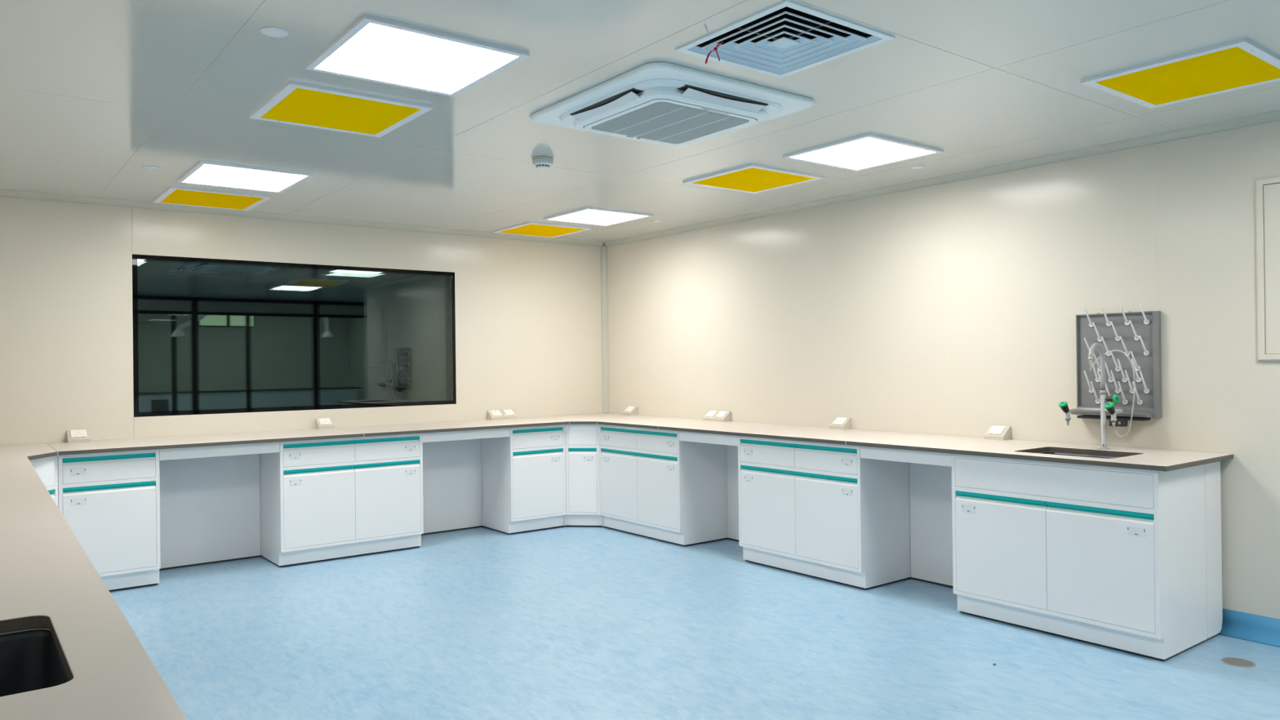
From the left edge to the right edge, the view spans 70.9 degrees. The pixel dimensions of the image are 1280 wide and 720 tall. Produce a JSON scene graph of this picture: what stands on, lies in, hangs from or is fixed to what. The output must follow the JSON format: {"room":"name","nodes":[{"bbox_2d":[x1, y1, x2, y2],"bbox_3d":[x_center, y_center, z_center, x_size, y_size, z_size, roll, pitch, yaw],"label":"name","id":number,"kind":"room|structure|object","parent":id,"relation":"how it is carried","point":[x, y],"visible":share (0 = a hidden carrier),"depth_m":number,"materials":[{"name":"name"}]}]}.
{"room":"laboratory","nodes":[
{"label":"laboratory","id":0,"kind":"room"},
{"bbox_2d":[132,253,456,417],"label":"window","id":1,"kind":"structure","parent":0,"point":[211,335],"depth_m":9.28,"materials":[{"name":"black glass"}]},
{"bbox_2d":[0,196,604,445],"bbox_3d":[-2.503,0.158,6.938,5.609,2.502,0.090,-1,0,-38],"label":"wall","id":2,"kind":"structure","parent":0,"point":[528,313],"depth_m":6.53,"materials":[{"name":"white paint"}]},
{"bbox_2d":[0,189,603,246],"bbox_3d":[-2.486,-1.073,6.883,5.390,0.040,0.040,-1,0,-38],"label":"trim","id":3,"kind":"structure","parent":2,"relation":"attached to","point":[3,193],"depth_m":6.69,"materials":[{"name":"grey"}]},
{"bbox_2d":[600,245,608,413],"bbox_3d":[-0.332,-0.291,8.526,0.045,1.587,0.045,-1,0,-38],"label":"trim","id":4,"kind":"structure","parent":2,"relation":"attached to","point":[604,284],"depth_m":8.54,"materials":[{"name":"grey metal"}]},
{"bbox_2d":[0,0,1279,243],"bbox_3d":[1.185,-1.158,4.181,8.120,0.030,9.000,-1,0,-38],"label":"ceiling","id":5,"kind":"structure","parent":0,"point":[93,93],"depth_m":3.87,"materials":[{"name":"grey paint"}]},
{"bbox_2d":[142,165,159,169],"bbox_3d":[-2.775,-1.091,5.101,0.092,0.006,0.092,-1,0,-38],"label":"cover plate","id":6,"kind":"object","parent":5,"relation":"attached to","point":[150,167],"visible":1,"depth_m":5.08,"materials":[{"name":"white plastic"}]},
{"bbox_2d":[152,185,271,210],"bbox_3d":[-2.886,-1.082,6.053,0.605,0.017,0.626,-1,0,-38],"label":"recessed light","id":7,"kind":"object","parent":5,"relation":"in","point":[175,195],"visible":1,"depth_m":6.00,"materials":[{"name":"yellow plastic"}]},
{"bbox_2d":[176,160,314,193],"bbox_3d":[-2.371,-1.090,5.383,0.615,0.017,0.660,-1,0,-38],"label":"recessed light","id":8,"kind":"object","parent":5,"relation":"in","point":[210,173],"visible":1,"depth_m":5.33,"materials":[{"name":"white plastic"}]},
{"bbox_2d":[259,26,288,37],"bbox_3d":[-1.244,-1.114,3.056,0.092,0.006,0.092,-1,0,-38],"label":"cover plate","id":9,"kind":"object","parent":5,"relation":"attached to","point":[274,32],"visible":1,"depth_m":3.04,"materials":[{"name":"white plastic"}]},
{"bbox_2d":[248,80,433,137],"bbox_3d":[-1.339,-1.105,4.008,0.610,0.017,0.618,-1,0,-38],"label":"recessed light","id":10,"kind":"object","parent":5,"relation":"in","point":[296,103],"visible":1,"depth_m":3.96,"materials":[{"name":"yellow plastic"}]},
{"bbox_2d":[304,13,529,97],"bbox_3d":[-0.837,-1.113,3.346,0.615,0.017,0.620,-1,0,-38],"label":"recessed light","id":11,"kind":"object","parent":5,"relation":"in","point":[375,49],"visible":1,"depth_m":3.29,"materials":[{"name":"white plastic"}]},
{"bbox_2d":[492,221,592,237],"bbox_3d":[-0.833,-1.102,7.631,0.607,0.017,0.628,-1,0,-38],"label":"recessed light","id":12,"kind":"object","parent":5,"relation":"in","point":[531,228],"visible":1,"depth_m":7.58,"materials":[{"name":"yellow plastic"}]},
{"bbox_2d":[531,153,554,168],"bbox_3d":[-0.535,-1.088,4.946,0.128,0.065,0.128,-1,0,-38],"label":"smoke detector","id":13,"kind":"object","parent":5,"relation":"attached to","point":[542,161],"visible":1,"depth_m":4.91,"materials":[{"name":"white plastic"}]},
{"bbox_2d":[542,206,653,226],"bbox_3d":[-0.329,-1.110,6.977,0.610,0.017,0.620,-1,0,-38],"label":"recessed light","id":14,"kind":"object","parent":5,"relation":"in","point":[588,215],"visible":1,"depth_m":6.92,"materials":[{"name":"white plastic"}]},
{"bbox_2d":[530,62,814,146],"bbox_3d":[0.132,-1.093,4.042,0.930,0.074,0.970,-1,0,-38],"label":"air conditioner","id":15,"kind":"object","parent":5,"relation":"attached to","point":[667,104],"visible":1,"depth_m":3.84,"materials":[{"name":"white plastic"}]},
{"bbox_2d":[591,102,749,144],"bbox_3d":[0.132,-1.058,4.042,0.524,0.004,0.524,-1,0,-38],"label":"grille","id":16,"kind":"object","parent":15,"relation":"attached to","point":[664,122],"depth_m":4.01,"materials":[{"name":"grey"}]},
{"bbox_2d":[683,163,824,193],"bbox_3d":[0.706,-1.125,5.613,0.625,0.017,0.615,-1,0,-38],"label":"recessed light","id":17,"kind":"object","parent":5,"relation":"in","point":[752,178],"visible":1,"depth_m":5.56,"materials":[{"name":"yellow plastic"}]},
{"bbox_2d":[675,0,894,78],"bbox_3d":[0.512,-1.264,3.222,0.550,0.266,0.550,-1,0,-38],"label":"ceiling vent","id":18,"kind":"object","parent":5,"relation":"in","point":[787,37],"visible":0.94,"depth_m":3.28,"materials":[{"name":"white metal"}]},
{"bbox_2d":[705,41,723,63],"bbox_3d":[0.263,-1.095,3.210,0.061,0.071,0.045,-1,0,-12],"label":"ribbon","id":19,"kind":"object","parent":18,"relation":"hanging from","point":[717,45],"visible":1,"depth_m":3.22,"materials":[{"name":"red"}]},
{"bbox_2d":[782,132,943,171],"bbox_3d":[1.222,-1.133,4.937,0.630,0.017,0.595,-1,0,-38],"label":"recessed light","id":20,"kind":"object","parent":5,"relation":"in","point":[868,150],"visible":1,"depth_m":4.89,"materials":[{"name":"white plastic"}]},
{"bbox_2d":[911,165,924,168],"bbox_3d":[1.649,-1.142,5.330,0.080,0.006,0.080,-1,0,-38],"label":"cover plate","id":21,"kind":"object","parent":5,"relation":"attached to","point":[913,166],"visible":1,"depth_m":5.32,"materials":[{"name":"white plastic"}]},
{"bbox_2d":[1080,37,1279,108],"bbox_3d":[2.245,-1.148,3.653,0.642,0.017,0.590,-1,0,-38],"label":"recessed light","id":22,"kind":"object","parent":5,"relation":"in","point":[1242,63],"visible":1,"depth_m":3.61,"materials":[{"name":"yellow plastic"}]},
{"bbox_2d":[109,525,1279,719],"bbox_3d":[2.829,1.385,2.073,8.120,0.100,14.300,-1,0,-38],"label":"floor","id":23,"kind":"structure","parent":0,"point":[563,622],"depth_m":4.29,"materials":[{"name":"blue plastic"}]},
{"bbox_2d":[29,455,57,506],"bbox_3d":[-3.796,0.991,5.161,0.745,0.858,0.741,-1,0,-38],"label":"base cabinet","id":24,"kind":"object","parent":23,"relation":"on","point":[46,468],"visible":0.05,"depth_m":5.21,"materials":[{"name":"white metal"}]},
{"bbox_2d":[57,448,160,591],"bbox_3d":[-3.359,0.987,5.643,0.531,0.858,0.518,-1,0,-38],"label":"base cabinet","id":25,"kind":"object","parent":23,"relation":"on","point":[110,501],"visible":0.73,"depth_m":5.46,"materials":[{"name":"white metal"}]},
{"bbox_2d":[159,441,279,570],"bbox_3d":[-2.862,0.982,6.027,0.722,0.858,0.511,-1,0,-38],"label":"panel","id":26,"kind":"object","parent":23,"relation":"on","point":[210,496],"visible":0.9,"depth_m":6.21,"materials":[{"name":"white metal"}]},
{"bbox_2d":[259,433,423,566],"bbox_3d":[-2.170,0.975,6.557,1.020,0.858,0.518,-1,0,-38],"label":"base cabinet","id":27,"kind":"object","parent":23,"relation":"on","point":[322,500],"visible":1,"depth_m":6.32,"materials":[{"name":"white metal"}]},
{"bbox_2d":[47,428,364,455],"bbox_3d":[-2.903,0.541,6.096,1.823,0.024,0.748,-1,0,-38],"label":"countertop","id":28,"kind":"structure","parent":27,"relation":"on","point":[206,440],"depth_m":5.92,"materials":[{"name":"beige laminate"}]},
{"bbox_2d":[66,429,90,442],"bbox_3d":[-3.693,0.499,5.910,0.125,0.078,0.083,-1,0,-38],"label":"socket","id":29,"kind":"object","parent":28,"relation":"on","point":[77,435],"visible":1,"depth_m":5.89,"materials":[{"name":"beige plastic"}]},
{"bbox_2d":[315,417,334,429],"bbox_3d":[-2.417,0.487,6.890,0.120,0.078,0.083,-1,0,-38],"label":"socket","id":30,"kind":"object","parent":28,"relation":"on","point":[321,423],"visible":1,"depth_m":6.87,"materials":[{"name":"beige plastic"}]},
{"bbox_2d":[421,427,510,535],"bbox_3d":[-1.473,0.968,7.094,0.736,0.858,0.511,-1,0,-38],"label":"panel","id":31,"kind":"object","parent":23,"relation":"on","point":[452,472],"visible":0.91,"depth_m":7.32,"materials":[{"name":"white laminate"}]},
{"bbox_2d":[480,424,566,533],"bbox_3d":[-0.975,0.964,7.475,0.515,0.858,0.518,-1,0,-38],"label":"base cabinet","id":32,"kind":"object","parent":23,"relation":"on","point":[523,473],"visible":1,"depth_m":7.28,"materials":[{"name":"white metal"}]},
{"bbox_2d":[334,417,568,436],"bbox_3d":[-1.495,0.527,7.177,1.723,0.024,0.748,-1,0,-38],"label":"countertop","id":33,"kind":"structure","parent":32,"relation":"on","point":[434,427],"depth_m":7.02,"materials":[{"name":"beige laminate"}]},
{"bbox_2d":[487,409,504,419],"bbox_3d":[-1.250,0.475,7.787,0.124,0.078,0.083,-1,0,-38],"label":"socket","id":34,"kind":"object","parent":33,"relation":"on","point":[495,414],"visible":1,"depth_m":7.77,"materials":[{"name":"beige plastic"}]},
{"bbox_2d":[500,408,517,419],"bbox_3d":[-1.150,0.474,7.864,0.124,0.078,0.083,-1,0,-38],"label":"socket","id":35,"kind":"object","parent":33,"relation":"on","point":[508,414],"visible":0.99,"depth_m":7.85,"materials":[{"name":"beige plastic"}]},
{"bbox_2d":[563,424,604,526],"bbox_3d":[-0.433,0.958,7.767,0.693,0.858,0.706,-1,0,-38],"label":"base cabinet","id":36,"kind":"object","parent":23,"relation":"on","point":[582,441],"visible":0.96,"depth_m":7.42,"materials":[{"name":"white metal"}]},
{"bbox_2d":[523,413,722,429],"bbox_3d":[-0.156,0.513,7.595,0.908,0.024,1.717,-1,0,-38],"label":"countertop","id":37,"kind":"structure","parent":36,"relation":"on","point":[607,419],"depth_m":7.45,"materials":[{"name":"beige laminate"}]},
{"bbox_2d":[622,406,638,415],"bbox_3d":[-0.090,0.463,8.187,0.083,0.078,0.140,-1,0,-38],"label":"socket","id":38,"kind":"object","parent":37,"relation":"on","point":[629,411],"visible":1,"depth_m":8.15,"materials":[{"name":"beige plastic"}]},
{"bbox_2d":[599,424,728,546],"bbox_3d":[0.173,0.949,7.141,0.495,0.858,1.022,-1,0,-38],"label":"base cabinet","id":39,"kind":"object","parent":23,"relation":"on","point":[655,484],"visible":0.99,"depth_m":6.82,"materials":[{"name":"white laminate"}]},
{"bbox_2d":[679,431,738,541],"bbox_3d":[0.675,0.942,6.490,0.489,0.858,0.617,-1,0,-38],"label":"panel","id":40,"kind":"object","parent":23,"relation":"on","point":[731,441],"visible":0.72,"depth_m":6.79,"materials":[{"name":"white laminate"}]},
{"bbox_2d":[737,435,911,589],"bbox_3d":[1.177,0.934,5.834,0.495,0.858,1.030,-1,0,-38],"label":"base cabinet","id":41,"kind":"object","parent":23,"relation":"on","point":[824,511],"visible":1,"depth_m":5.53,"materials":[{"name":"white metal"}]},
{"bbox_2d":[657,421,919,444],"bbox_3d":[0.974,0.496,6.257,0.746,0.024,1.778,-1,0,-38],"label":"countertop","id":42,"kind":"structure","parent":41,"relation":"on","point":[784,432],"depth_m":6.08,"materials":[{"name":"beige laminate"}]},
{"bbox_2d":[702,410,719,421],"bbox_3d":[0.585,0.453,7.309,0.083,0.078,0.122,-1,0,-38],"label":"socket","id":43,"kind":"object","parent":42,"relation":"on","point":[710,415],"visible":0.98,"depth_m":7.29,"materials":[{"name":"beige plastic"}]},
{"bbox_2d":[713,410,731,422],"bbox_3d":[0.660,0.451,7.211,0.083,0.078,0.122,-1,0,-38],"label":"socket","id":44,"kind":"object","parent":42,"relation":"on","point":[723,416],"visible":1,"depth_m":7.18,"materials":[{"name":"beige plastic"}]},
{"bbox_2d":[829,417,851,429],"bbox_3d":[1.395,0.441,6.254,0.083,0.078,0.124,-1,0,-38],"label":"socket","id":45,"kind":"object","parent":42,"relation":"on","point":[839,423],"visible":1,"depth_m":6.23,"materials":[{"name":"beige plastic"}]},
{"bbox_2d":[860,445,952,587],"bbox_3d":[1.677,0.927,5.185,0.489,0.858,0.605,-1,0,-38],"label":"panel","id":46,"kind":"object","parent":23,"relation":"on","point":[930,473],"visible":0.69,"depth_m":5.42,"materials":[{"name":"white metal"}]},
{"bbox_2d":[951,451,1222,660],"bbox_3d":[2.253,0.919,4.591,0.687,0.858,1.036,-1,0,-38],"label":"base cabinet","id":47,"kind":"object","parent":23,"relation":"on","point":[1128,560],"visible":0.97,"depth_m":4.27,"materials":[{"name":"white metal"}]},
{"bbox_2d":[846,433,1233,471],"bbox_3d":[2.055,0.480,4.850,0.746,0.024,1.769,-1,0,-38],"label":"countertop","id":48,"kind":"structure","parent":47,"relation":"on","point":[1148,459],"depth_m":4.67,"materials":[{"name":"beige laminate"}]},
{"bbox_2d":[983,425,1011,439],"bbox_3d":[2.115,0.430,5.317,0.083,0.078,0.124,-1,0,-38],"label":"socket","id":49,"kind":"object","parent":48,"relation":"on","point":[994,432],"visible":1,"depth_m":5.29,"materials":[{"name":"beige plastic"}]},
{"bbox_2d":[1035,451,1124,458],"bbox_3d":[2.214,0.616,4.539,0.396,0.251,0.523,-1,0,-38],"label":"sink","id":50,"kind":"object","parent":48,"relation":"in","point":[1105,456],"visible":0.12,"depth_m":4.72,"materials":[{"name":"grey"}]},
{"bbox_2d":[1058,342,1123,448],"bbox_3d":[2.341,0.188,4.652,0.232,0.553,0.253,-1,0,-38],"label":"tap","id":51,"kind":"object","parent":48,"relation":"on","point":[1108,407],"visible":1,"depth_m":4.68,"materials":[{"name":"light grey coated metal"},{"name":"green plastic"},{"name":"black plastic"}]},
{"bbox_2d":[1220,657,1256,667],"bbox_3d":[2.652,1.340,3.983,0.132,0.003,0.132,-1,0,-38],"label":"floor drain","id":52,"kind":"object","parent":23,"relation":"on","point":[1237,662],"visible":1,"depth_m":3.98,"materials":[{"name":"silver metal"}]},
{"bbox_3d":[-1.175,0.951,1.455,0.552,0.858,1.020,-1,0,-37],"label":"base cabinet","id":53,"kind":"object","parent":23,"relation":"on","visible":0},
{"bbox_2d":[0,528,187,719],"bbox_3d":[-0.762,0.503,0.853,0.749,0.024,4.124,-1,0,-38],"label":"countertop","id":54,"kind":"structure","parent":53,"relation":"on","point":[48,580],"depth_m":1.63,"materials":[{"name":"beige laminate"}]},
{"bbox_2d":[0,626,69,697],"bbox_3d":[-1.162,0.648,1.460,0.396,0.251,0.523,-1,0,-38],"label":"sink","id":55,"kind":"object","parent":54,"relation":"in","point":[30,660],"visible":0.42,"depth_m":1.74,"materials":[{"name":"grey"}]},
{"bbox_3d":[-3.342,0.984,4.379,0.552,0.858,1.020,-1,0,-37],"label":"base cabinet","id":56,"kind":"object","parent":23,"relation":"on","visible":0},
{"bbox_2d":[0,443,70,534],"bbox_3d":[-3.085,0.538,4.049,0.957,0.024,3.772,-1,0,-38],"label":"countertop","id":57,"kind":"structure","parent":56,"relation":"on","point":[26,504],"depth_m":3.42,"materials":[{"name":"beige laminate"}]},
{"bbox_2d":[604,120,1279,618],"bbox_3d":[1.583,0.108,6.149,0.090,2.502,6.140,-1,0,-38],"label":"wall","id":58,"kind":"structure","parent":0,"point":[951,308],"depth_m":5.39,"materials":[{"name":"white paint"}]},
{"bbox_2d":[604,110,1279,246],"bbox_3d":[1.526,-1.122,6.101,0.040,0.040,6.110,-1,0,-38],"label":"trim","id":59,"kind":"structure","parent":58,"relation":"attached to","point":[1273,116],"depth_m":5.33,"materials":[{"name":"grey metal"}]},
{"bbox_2d":[1071,303,1162,426],"bbox_3d":[2.510,0.060,4.764,0.125,0.694,0.428,-1,0,-38],"label":"drying rack","id":60,"kind":"object","parent":58,"relation":"attached to","point":[1130,341],"visible":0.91,"depth_m":4.76,"materials":[{"name":"grey plastic"}]},
{"bbox_2d":[1071,412,1153,417],"bbox_3d":[2.501,0.289,4.772,0.078,0.023,0.392,-1,0,-38],"label":"drip tray","id":61,"kind":"object","parent":60,"relation":"on","point":[1085,415],"depth_m":4.73,"materials":[{"name":"grey plastic"}]},
{"bbox_2d":[1217,608,1279,647],"bbox_3d":[3.114,1.277,4.052,0.055,0.118,0.970,-1,0,-38],"label":"baseboard","id":62,"kind":"structure","parent":58,"relation":"attached to","point":[1262,629],"depth_m":4.31,"materials":[{"name":"blue plastic"}]},
{"bbox_2d":[1255,175,1279,360],"bbox_3d":[3.142,-0.432,4.024,0.017,0.869,0.660,-1,0,-38],"label":"hatch","id":63,"kind":"object","parent":58,"relation":"attached to","point":[1267,188],"visible":1,"depth_m":4.24,"materials":[{"name":"white metal"}]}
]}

